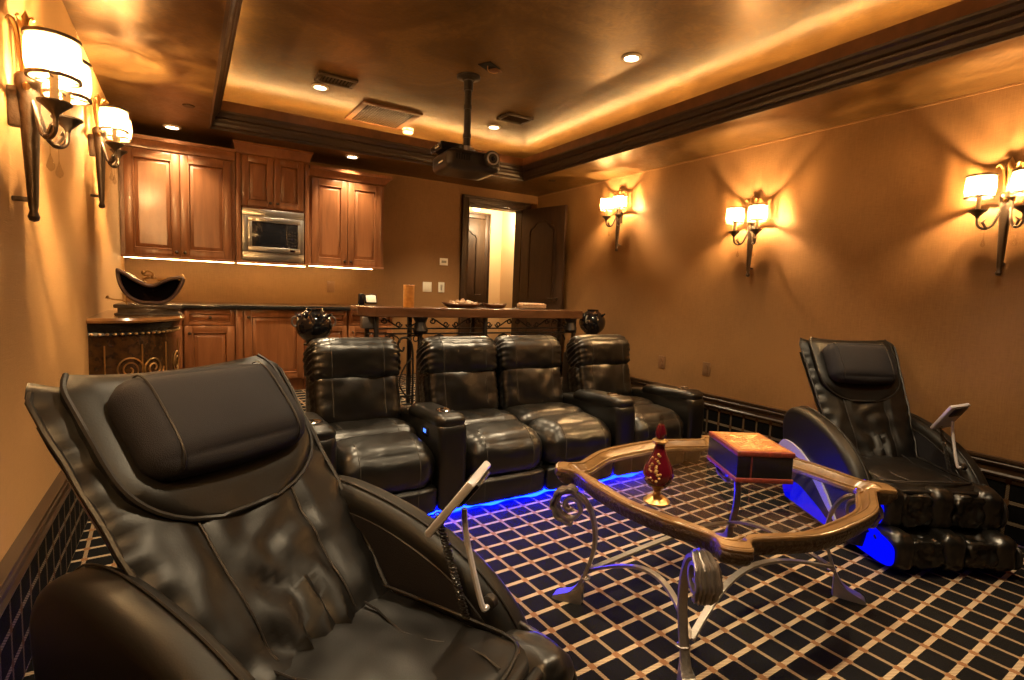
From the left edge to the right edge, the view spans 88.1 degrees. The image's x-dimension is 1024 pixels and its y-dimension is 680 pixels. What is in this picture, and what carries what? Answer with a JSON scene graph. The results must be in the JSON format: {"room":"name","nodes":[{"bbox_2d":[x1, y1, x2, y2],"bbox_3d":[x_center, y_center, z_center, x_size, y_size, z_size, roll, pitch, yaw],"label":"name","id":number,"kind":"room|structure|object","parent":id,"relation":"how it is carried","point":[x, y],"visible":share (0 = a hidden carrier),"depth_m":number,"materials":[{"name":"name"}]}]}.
{"room":"home theater","nodes":[
{"label":"home theater","id":0,"kind":"room"},
{"bbox_2d":[0,0,125,679],"bbox_3d":[-1.297,-0.302,1.132,0.120,3.000,8.170,-1,6,-31],"label":"wall","id":1,"kind":"structure","parent":0,"point":[57,271],"depth_m":1.93,"materials":[{"name":"paint"}]},
{"bbox_2d":[0,471,71,617],"bbox_3d":[-1.268,0.688,1.262,0.036,0.103,7.930,-1,6,-31],"label":"baseboard","id":2,"kind":"structure","parent":1,"relation":"attached to","point":[13,566],"depth_m":1.65,"materials":[{"name":"brown wood"}]},
{"bbox_2d":[4,11,91,221],"bbox_3d":[-1.430,-0.677,1.639,0.193,0.625,0.325,-1,6,-31],"label":"wall sconce","id":3,"kind":"object","parent":1,"relation":"attached to","point":[65,76],"visible":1,"depth_m":1.58,"materials":[{"name":"white glass"}]},
{"bbox_2d":[88,94,131,208],"bbox_3d":[-2.255,-1.051,2.975,0.193,0.625,0.325,-1,6,-31],"label":"wall sconce","id":4,"kind":"object","parent":1,"relation":"attached to","point":[116,125],"visible":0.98,"depth_m":2.92,"materials":[{"name":"brown metal"}]},
{"bbox_2d":[124,162,537,373],"bbox_3d":[-1.549,-0.724,5.687,4.220,3.000,0.140,-1,6,-31],"label":"wall","id":5,"kind":"structure","parent":0,"point":[422,220],"depth_m":5.72,"materials":[{"name":"paint"}]},
{"bbox_2d":[119,133,235,262],"bbox_3d":[-2.836,-1.165,4.527,0.817,0.964,0.399,-1,6,-31],"label":"upper cabinet","id":6,"kind":"object","parent":5,"relation":"attached to","point":[177,198],"depth_m":4.40,"materials":[{"name":"brown wood"}]},
{"bbox_2d":[230,139,313,266],"bbox_3d":[-2.217,-1.209,4.879,0.653,1.035,0.439,-1,6,-31],"label":"upper cabinet","id":7,"kind":"object","parent":5,"relation":"attached to","point":[267,177],"depth_m":4.71,"materials":[{"name":"brown wood"}]},
{"bbox_2d":[242,207,303,262],"bbox_3d":[-2.214,-0.949,4.881,0.509,0.452,0.332,-1,6,-31],"label":"microwave","id":8,"kind":"object","parent":7,"relation":"in","point":[267,235],"visible":1,"depth_m":4.74,"materials":[{"name":"silver metal"}]},
{"bbox_2d":[327,281,334,291],"bbox_3d":[-1.857,-0.547,5.429,0.075,0.115,0.012,-1,6,-31],"label":"wall outlet","id":9,"kind":"object","parent":5,"relation":"attached to","point":[330,284],"visible":1,"depth_m":5.42,"materials":[{"name":"brown plastic"}]},
{"bbox_2d":[309,164,392,269],"bbox_3d":[-1.638,-1.177,5.262,0.781,0.917,0.399,-1,6,-31],"label":"upper cabinet","id":10,"kind":"object","parent":5,"relation":"attached to","point":[346,207],"visible":0.98,"depth_m":5.11,"materials":[{"name":"brown wood"}]},
{"bbox_2d":[423,282,431,291],"bbox_3d":[-0.956,-0.599,5.976,0.105,0.110,0.013,-1,6,-31],"label":"light switch","id":11,"kind":"object","parent":5,"relation":"attached to","point":[427,286],"visible":1,"depth_m":5.97,"materials":[{"name":"beige plastic"}]},
{"bbox_2d":[438,282,443,291],"bbox_3d":[-0.809,-0.604,6.066,0.075,0.115,0.013,-1,6,-31],"label":"light switch","id":12,"kind":"object","parent":5,"relation":"attached to","point":[440,284],"visible":1,"depth_m":6.06,"materials":[{"name":"beige plastic"}]},
{"bbox_2d":[440,258,447,265],"bbox_3d":[-0.779,-0.894,6.052,0.100,0.080,0.012,-1,6,-31],"label":"thermostat","id":13,"kind":"object","parent":5,"relation":"attached to","point":[443,261],"visible":1,"depth_m":6.05,"materials":[{"name":"beige plastic"}]},
{"bbox_2d":[458,194,530,334],"bbox_3d":[-0.247,-0.664,6.473,0.930,2.057,0.195,-1,6,-31],"label":"trim","id":14,"kind":"structure","parent":5,"relation":"attached to","point":[467,200],"depth_m":6.28,"materials":[{"name":"brown wood"}]},
{"bbox_2d":[294,373,561,411],"bbox_3d":[-1.007,0.684,4.842,4.220,0.390,2.130,-1,6,-31],"label":"floor","id":15,"kind":"structure","parent":0,"point":[301,393],"depth_m":4.75,"materials":[{"name":"carpet"}]},
{"bbox_2d":[86,303,184,374],"bbox_3d":[-2.266,0.179,3.263,0.437,0.804,0.874,-1,6,-31],"label":"cabinet","id":16,"kind":"object","parent":15,"relation":"on","point":[117,344],"depth_m":2.97,"materials":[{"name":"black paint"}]},
{"bbox_2d":[105,295,126,303],"bbox_3d":[-2.299,-0.201,3.081,0.105,0.114,0.016,-1,6,-31],"label":"twig","id":17,"kind":"object","parent":16,"relation":"on","point":[107,296],"visible":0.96,"depth_m":3.07,"materials":[{"name":"brown wood"}]},
{"bbox_2d":[115,268,185,304],"bbox_3d":[-2.198,-0.325,3.245,0.353,0.210,0.162,-1,6,-28],"label":"vessel","id":18,"kind":"object","parent":16,"relation":"on","point":[133,288],"visible":1,"depth_m":3.21,"materials":[{"name":"black ceramic"}]},
{"bbox_2d":[176,308,183,368],"bbox_3d":[-2.992,0.084,4.432,0.415,0.729,0.637,-1,6,-31],"label":"base cabinet","id":19,"kind":"object","parent":15,"relation":"on","point":[180,333],"visible":0.06,"depth_m":4.29,"materials":[{"name":"brown wood"}]},
{"bbox_2d":[120,300,379,310],"bbox_3d":[-2.213,-0.310,4.860,2.208,0.035,0.648,-1,6,-31],"label":"countertop","id":20,"kind":"structure","parent":19,"relation":"on","point":[185,304],"depth_m":4.61,"materials":[{"name":"black stone"}]},
{"bbox_2d":[183,308,234,367],"bbox_3d":[-2.653,0.078,4.639,0.371,0.729,0.637,-1,6,-31],"label":"base cabinet","id":21,"kind":"object","parent":15,"relation":"on","point":[209,334],"visible":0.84,"depth_m":4.38,"materials":[{"name":"brown wood"}]},
{"bbox_2d":[235,309,242,359],"bbox_3d":[-2.447,0.079,4.715,0.056,0.729,0.508,-1,6,-31],"label":"pilaster","id":22,"kind":"object","parent":15,"relation":"on","point":[238,312],"visible":0.41,"depth_m":4.49,"materials":[{"name":"brown wood"}]},
{"bbox_2d":[243,309,303,389],"bbox_3d":[-2.233,0.070,4.897,0.495,0.729,0.637,-1,6,-31],"label":"base cabinet","id":23,"kind":"object","parent":15,"relation":"on","point":[270,334],"visible":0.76,"depth_m":4.65,"materials":[{"name":"brown wood"}]},
{"bbox_2d":[303,310,346,388],"bbox_3d":[-1.858,0.064,5.127,0.376,0.729,0.637,-1,6,-31],"label":"base cabinet","id":24,"kind":"object","parent":15,"relation":"on","point":[340,329],"visible":0.19,"depth_m":4.92,"materials":[{"name":"brown wood"}]},
{"bbox_2d":[347,311,392,338],"bbox_3d":[-1.509,0.058,5.341,0.436,0.729,0.637,-1,6,-31],"label":"base cabinet","id":25,"kind":"object","parent":15,"relation":"on","point":[353,321],"visible":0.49,"depth_m":5.02,"materials":[{"name":"brown wood"}]},
{"bbox_2d":[350,305,582,404],"bbox_3d":[-0.318,0.128,4.611,2.070,0.810,0.352,-1,6,-31],"label":"bar table","id":26,"kind":"object","parent":15,"relation":"on","point":[369,315],"depth_m":4.34,"materials":[{"name":"black wood"}]},
{"bbox_2d":[357,294,377,305],"bbox_3d":[-1.407,-0.387,5.154,0.185,0.125,0.100,-2,7,-37],"label":"desk clock","id":27,"kind":"object","parent":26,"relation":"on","point":[363,299],"visible":0.88,"depth_m":5.13,"materials":[{"name":"black paint"}]},
{"bbox_2d":[403,285,414,306],"bbox_3d":[-0.818,-0.349,4.198,0.092,0.177,0.090,-1,6,-31],"label":"pillar candle","id":28,"kind":"object","parent":26,"relation":"on","point":[408,290],"visible":0.99,"depth_m":4.16,"materials":[{"name":"orange wax"}]},
{"bbox_2d":[442,302,480,307],"bbox_3d":[-0.421,-0.295,4.489,0.381,0.048,0.171,-1,6,-34],"label":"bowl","id":29,"kind":"object","parent":26,"relation":"on","point":[451,305],"visible":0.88,"depth_m":4.40,"materials":[{"name":"orange metal"}]},
{"bbox_2d":[483,303,506,308],"bbox_3d":[-0.148,-0.301,4.666,0.237,0.048,0.121,0,6,-27],"label":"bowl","id":30,"kind":"object","parent":26,"relation":"on","point":[486,305],"visible":0.96,"depth_m":4.62,"materials":[{"name":"brown wood"}]},
{"bbox_2d":[517,303,545,308],"bbox_3d":[0.180,-0.313,4.886,0.380,0.057,0.160,-1,6,-31],"label":"tray","id":31,"kind":"object","parent":26,"relation":"on","point":[519,305],"visible":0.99,"depth_m":4.84,"materials":[{"name":"brown wood"}]},
{"bbox_3d":[-1.416,0.295,3.786,0.220,0.544,0.217,-1,6,-31],"label":"stand","id":32,"kind":"object","parent":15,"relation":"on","visible":0},
{"bbox_2d":[291,308,336,343],"bbox_3d":[-1.401,-0.100,3.750,0.257,0.250,0.256,2,5,2],"label":"round pot","id":33,"kind":"object","parent":32,"relation":"on","point":[313,323],"visible":0.93,"depth_m":3.67,"materials":[{"name":"black ceramic"}]},
{"bbox_3d":[0.754,0.242,5.114,0.220,0.574,0.217,-1,6,-31],"label":"stand","id":34,"kind":"object","parent":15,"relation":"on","visible":0},
{"bbox_2d":[579,309,605,333],"bbox_3d":[0.770,-0.168,5.076,0.256,0.250,0.257,2,5,-3],"label":"round pot","id":35,"kind":"object","parent":34,"relation":"on","point":[592,321],"visible":0.85,"depth_m":4.99,"materials":[{"name":"black ceramic"}]},
{"bbox_2d":[470,207,502,339],"bbox_3d":[-1.019,-1.020,7.571,2.400,2.510,0.100,-1,6,-31],"label":"wall","id":36,"kind":"structure","parent":0,"point":[496,216],"depth_m":7.96,"materials":[{"name":"beige paint"}]},
{"bbox_2d":[466,218,485,335],"bbox_3d":[-0.745,-0.769,7.686,0.740,1.990,0.148,-1,6,-31],"label":"door","id":37,"kind":"structure","parent":36,"relation":"in","point":[477,227],"depth_m":7.76,"materials":[{"name":"brown wood"}]},
{"bbox_2d":[469,211,490,331],"bbox_3d":[-0.747,-0.812,7.688,0.910,2.095,0.065,-1,6,-31],"label":"trim","id":38,"kind":"structure","parent":36,"relation":"attached to","point":[485,216],"depth_m":7.84,"materials":[{"name":"wood"}]},
{"bbox_2d":[498,211,514,335],"bbox_3d":[0.188,-0.971,7.535,0.100,2.510,1.230,-1,6,-31],"label":"wall","id":39,"kind":"structure","parent":0,"point":[508,218],"depth_m":7.86,"materials":[{"name":"beige paint"}]},
{"bbox_2d":[23,450,1023,679],"bbox_3d":[1.054,1.211,1.493,4.220,0.100,5.800,-1,6,-31],"label":"floor","id":40,"kind":"structure","parent":0,"point":[780,621],"depth_m":2.23,"materials":[{"name":"carpet"}]},
{"bbox_2d":[24,354,576,679],"bbox_3d":[-0.433,0.602,1.214,1.239,1.016,0.772,5,6,26],"label":"chair","id":41,"kind":"object","parent":40,"relation":"on","point":[238,547],"visible":1,"depth_m":1.19,"materials":[{"name":"black leather"}]},
{"bbox_2d":[107,364,304,481],"bbox_3d":[-0.745,0.191,1.341,0.229,0.229,0.431,5,6,26],"label":"pillow","id":42,"kind":"object","parent":41,"relation":"on","point":[202,424],"depth_m":1.24,"materials":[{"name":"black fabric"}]},
{"bbox_2d":[274,591,528,679],"bbox_3d":[-0.280,0.776,1.151,0.543,0.180,0.527,5,6,26],"label":"seat cushion","id":43,"kind":"object","parent":41,"relation":"on","point":[379,635],"depth_m":1.21,"materials":[{"name":"black leather"}]},
{"bbox_2d":[302,334,703,514],"bbox_3d":[0.016,0.463,3.557,2.860,0.940,0.893,-1,6,-31],"label":"recliner sofa","id":44,"kind":"object","parent":40,"relation":"on","point":[503,402],"visible":0.91,"depth_m":3.29,"materials":[{"name":"black leather"}]},
{"bbox_2d":[329,418,415,441],"bbox_3d":[-0.880,0.568,3.120,0.561,0.192,0.448,-1,6,-31],"label":"seat cushion","id":45,"kind":"object","parent":44,"relation":"on","point":[345,428],"depth_m":3.04,"materials":[{"name":"black leather"}]},
{"bbox_2d":[336,431,434,493],"bbox_3d":[-0.709,0.672,2.842,0.556,0.315,0.395,-1,6,-31],"label":"cushion","id":46,"kind":"object","parent":44,"relation":"on","point":[395,462],"depth_m":2.74,"materials":[{"name":"black leather"}]},
{"bbox_2d":[457,408,517,424],"bbox_3d":[-0.275,0.557,3.491,0.561,0.192,0.448,-1,6,-31],"label":"seat cushion","id":47,"kind":"object","parent":44,"relation":"on","point":[472,415],"depth_m":3.42,"materials":[{"name":"black leather"}]},
{"bbox_2d":[466,419,541,476],"bbox_3d":[-0.104,0.661,3.213,0.556,0.315,0.395,-1,6,-31],"label":"cushion","id":48,"kind":"object","parent":44,"relation":"on","point":[513,448],"depth_m":3.08,"materials":[{"name":"black leather"}]},
{"bbox_2d":[500,402,583,425],"bbox_3d":[0.199,0.549,3.781,0.561,0.192,0.448,-1,6,-31],"label":"seat cushion","id":49,"kind":"object","parent":44,"relation":"on","point":[526,413],"depth_m":3.67,"materials":[{"name":"black leather"}]},
{"bbox_2d":[528,412,610,464],"bbox_3d":[0.369,0.653,3.502,0.556,0.315,0.395,-1,6,-31],"label":"cushion","id":50,"kind":"object","parent":44,"relation":"on","point":[564,436],"depth_m":3.35,"materials":[{"name":"black leather"}]},
{"bbox_2d":[624,395,653,405],"bbox_3d":[0.795,0.539,4.146,0.561,0.192,0.448,-1,6,-31],"label":"seat cushion","id":51,"kind":"object","parent":44,"relation":"on","point":[638,399],"depth_m":4.12,"materials":[{"name":"black leather"}]},
{"bbox_2d":[633,404,683,442],"bbox_3d":[0.966,0.643,3.868,0.556,0.315,0.395,-1,6,-31],"label":"cushion","id":52,"kind":"object","parent":44,"relation":"on","point":[646,417],"depth_m":3.75,"materials":[{"name":"black leather"}]},
{"bbox_2d":[549,435,897,679],"bbox_3d":[0.847,0.821,2.206,1.212,0.532,1.032,-1,6,-34],"label":"coffee table","id":53,"kind":"object","parent":40,"relation":"on","point":[700,572],"visible":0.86,"depth_m":1.95,"materials":[{"name":"brown wood"}]},
{"bbox_2d":[643,424,673,506],"bbox_3d":[0.533,0.430,1.924,0.115,0.328,0.110,-1,6,-31],"label":"perfume bottle","id":54,"kind":"object","parent":53,"relation":"on","point":[658,473],"visible":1,"depth_m":1.90,"materials":[{"name":"red glass"}]},
{"bbox_2d":[707,431,795,483],"bbox_3d":[1.039,0.509,2.330,0.240,0.136,0.320,2,5,-1],"label":"box","id":55,"kind":"object","parent":53,"relation":"on","point":[744,457],"visible":1,"depth_m":2.18,"materials":[{"name":"brown wood"}]},
{"bbox_2d":[779,336,1022,572],"bbox_3d":[2.068,0.537,2.911,0.718,1.030,1.037,2,5,-1],"label":"chair","id":56,"kind":"object","parent":40,"relation":"on","point":[946,515],"visible":0.88,"depth_m":2.82,"materials":[{"name":"black leather"}]},
{"bbox_2d":[782,482,825,523],"bbox_3d":[1.701,0.927,3.059,0.006,0.121,0.524,2,5,-1],"label":"light","id":57,"kind":"object","parent":56,"relation":"attached to","point":[808,500],"depth_m":3.05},
{"bbox_2d":[822,343,897,384],"bbox_3d":[2.080,0.140,3.168,0.401,0.237,0.188,2,5,-1],"label":"pillow","id":58,"kind":"object","parent":56,"relation":"on","point":[842,363],"depth_m":3.11,"materials":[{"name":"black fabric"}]},
{"bbox_2d":[856,527,894,565],"bbox_3d":[1.756,0.973,2.590,0.015,0.165,0.310,2,5,-1],"label":"light","id":59,"kind":"object","parent":56,"relation":"attached to","point":[878,542],"depth_m":2.52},
{"bbox_2d":[862,455,973,491],"bbox_3d":[2.062,0.739,2.821,0.490,0.168,0.505,2,5,-1],"label":"seat cushion","id":60,"kind":"object","parent":56,"relation":"on","point":[907,473],"depth_m":2.70,"materials":[{"name":"black leather"}]},
{"bbox_2d":[62,0,1023,195],"bbox_3d":[0.594,-1.405,2.169,4.220,0.040,7.930,-1,6,-31],"label":"ceiling","id":61,"kind":"structure","parent":0,"point":[148,59],"depth_m":3.19,"materials":[{"name":"brown paint"}]},
{"bbox_2d":[163,124,181,129],"bbox_3d":[-2.696,-1.688,4.200,0.128,0.014,0.128,-1,6,-31],"label":"recessed light","id":62,"kind":"object","parent":61,"relation":"in","point":[169,126],"visible":1,"depth_m":4.19,"materials":[{"name":"beige"}]},
{"bbox_2d":[182,104,194,107],"bbox_3d":[-2.248,-1.626,3.681,0.080,0.006,0.080,-1,6,-31],"label":"sprinkler cover","id":63,"kind":"object","parent":61,"relation":"attached to","point":[184,105],"visible":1,"depth_m":3.67,"materials":[{"name":"brown metal"}]},
{"bbox_2d":[345,154,358,158],"bbox_3d":[-1.490,-1.709,4.939,0.128,0.014,0.128,-1,6,-31],"label":"recessed light","id":64,"kind":"object","parent":61,"relation":"in","point":[348,155],"visible":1,"depth_m":4.93,"materials":[{"name":"beige"}]},
{"bbox_2d":[224,100,516,157],"bbox_3d":[0.423,-1.592,2.424,3.629,0.275,6.658,-1,6,-31],"label":"cove","id":65,"kind":"object","parent":61,"relation":"attached to","point":[224,100],"depth_m":5.00,"materials":[{"name":"brown wood"}]},
{"bbox_2d":[208,0,1023,180],"bbox_3d":[0.423,-1.476,2.426,2.973,0.140,5.982,-1,6,-31],"label":"trim","id":66,"kind":"structure","parent":61,"relation":"attached to","point":[1002,22],"depth_m":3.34,"materials":[{"name":"brown wood"}]},
{"bbox_2d":[223,0,962,158],"bbox_3d":[0.429,-1.759,2.409,3.709,0.060,6.738,-1,6,-31],"label":"ceiling","id":67,"kind":"structure","parent":0,"point":[560,62],"depth_m":3.37,"materials":[{"name":"brown paint"}]},
{"bbox_2d":[311,83,328,90],"bbox_3d":[-1.479,-1.948,4.082,0.128,0.014,0.128,-1,6,-31],"label":"recessed light","id":68,"kind":"object","parent":67,"relation":"in","point":[317,86],"visible":1,"depth_m":4.07,"materials":[{"name":"beige"}]},
{"bbox_2d":[314,71,357,89],"bbox_3d":[-1.304,-1.921,3.921,0.280,0.020,0.180,-1,6,-31],"label":"ceiling vent","id":69,"kind":"object","parent":67,"relation":"in","point":[322,77],"visible":1,"depth_m":3.91,"materials":[{"name":"brown metal"}]},
{"bbox_2d":[344,100,422,130],"bbox_3d":[-1.151,-1.990,4.715,0.520,0.016,0.580,-1,6,-33],"label":"ceiling vent","id":70,"kind":"object","parent":67,"relation":"in","point":[366,112],"visible":1,"depth_m":4.68,"materials":[{"name":"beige metal"}]},
{"bbox_2d":[402,127,413,134],"bbox_3d":[-0.999,-2.001,5.078,0.110,0.047,0.110,-1,6,-31],"label":"recessed light","id":71,"kind":"object","parent":67,"relation":"attached to","point":[406,130],"visible":1,"depth_m":5.04,"materials":[{"name":"beige plastic"}]},
{"bbox_2d":[431,72,499,180],"bbox_3d":[-0.316,-1.531,3.751,0.418,0.692,0.417,-1,6,-28],"label":"ceiling projector","id":72,"kind":"object","parent":67,"relation":"hanging from","point":[456,160],"visible":1,"depth_m":3.71,"materials":[{"name":"black plastic"}]},
{"bbox_2d":[478,61,501,73],"bbox_3d":[-0.146,-1.844,3.614,0.100,0.032,0.165,5,6,30],"label":"recessed light","id":73,"kind":"object","parent":67,"relation":"attached to","point":[488,66],"visible":1,"depth_m":3.60,"materials":[{"name":"black plastic"}]},
{"bbox_2d":[487,124,500,128],"bbox_3d":[-0.167,-1.973,4.908,0.128,0.014,0.128,-1,6,-31],"label":"recessed light","id":74,"kind":"object","parent":67,"relation":"in","point":[492,126],"visible":1,"depth_m":4.89,"materials":[{"name":"beige"}]},
{"bbox_2d":[497,112,533,124],"bbox_3d":[0.027,-1.935,4.631,0.260,0.020,0.200,-1,6,-31],"label":"ceiling vent","id":75,"kind":"object","parent":67,"relation":"in","point":[510,117],"visible":1,"depth_m":4.62,"materials":[{"name":"brown metal"}]},
{"bbox_2d":[621,53,641,61],"bbox_3d":[0.762,-1.799,3.377,0.128,0.014,0.128,-1,6,-31],"label":"recessed light","id":76,"kind":"object","parent":67,"relation":"in","point":[629,57],"visible":1,"depth_m":3.37,"materials":[{"name":"beige"}]},
{"bbox_2d":[538,84,1023,547],"bbox_3d":[2.404,-0.367,3.399,0.120,3.000,8.170,-1,6,-31],"label":"wall","id":77,"kind":"structure","parent":0,"point":[869,232],"depth_m":3.64,"materials":[{"name":"paint"}]},
{"bbox_2d":[518,205,567,368],"bbox_3d":[0.345,-0.590,6.345,0.148,1.957,0.700,-3,7,-43],"label":"door","id":78,"kind":"structure","parent":77,"relation":"in","point":[544,230],"depth_m":6.26,"materials":[{"name":"brown wood"}]},
{"bbox_2d":[600,189,626,250],"bbox_3d":[1.030,-1.208,5.318,0.193,0.625,0.325,-1,6,-31],"label":"wall sconce","id":79,"kind":"object","parent":77,"relation":"attached to","point":[619,203],"visible":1,"depth_m":5.31,"materials":[{"name":"brown metal"}]},
{"bbox_2d":[658,355,664,367],"bbox_3d":[1.394,0.204,4.937,0.012,0.115,0.075,-1,6,-31],"label":"wall outlet","id":80,"kind":"object","parent":77,"relation":"attached to","point":[661,362],"visible":1,"depth_m":4.93,"materials":[{"name":"brown plastic"}]},
{"bbox_2d":[702,362,710,375],"bbox_3d":[1.655,0.247,4.512,0.012,0.115,0.075,-1,6,-31],"label":"wall outlet","id":81,"kind":"object","parent":77,"relation":"attached to","point":[706,366],"visible":1,"depth_m":4.51,"materials":[{"name":"brown plastic"}]},
{"bbox_2d":[726,196,767,276],"bbox_3d":[1.804,-0.799,4.066,0.193,0.625,0.325,-1,6,-31],"label":"wall sconce","id":82,"kind":"object","parent":77,"relation":"attached to","point":[757,212],"visible":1,"depth_m":4.06,"materials":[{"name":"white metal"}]},
{"bbox_2d":[538,81,1023,196],"bbox_3d":[2.389,-1.410,3.271,0.008,0.012,7.930,-1,6,-31],"label":"trim","id":83,"kind":"structure","parent":77,"relation":"attached to","point":[1021,82],"depth_m":3.62,"materials":[{"name":"wood"}]},
{"bbox_2d":[560,361,1023,482],"bbox_3d":[2.300,0.626,3.448,0.036,0.103,7.930,-1,6,-31],"label":"baseboard","id":84,"kind":"structure","parent":77,"relation":"attached to","point":[988,464],"depth_m":3.98,"materials":[{"name":"brown wood"}]},
{"bbox_2d":[963,157,1023,275],"bbox_3d":[2.586,-0.654,2.794,0.193,0.625,0.325,-1,6,-31],"label":"wall sconce","id":85,"kind":"object","parent":77,"relation":"attached to","point":[1013,178],"visible":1,"depth_m":2.80,"materials":[{"name":"brown metal"}]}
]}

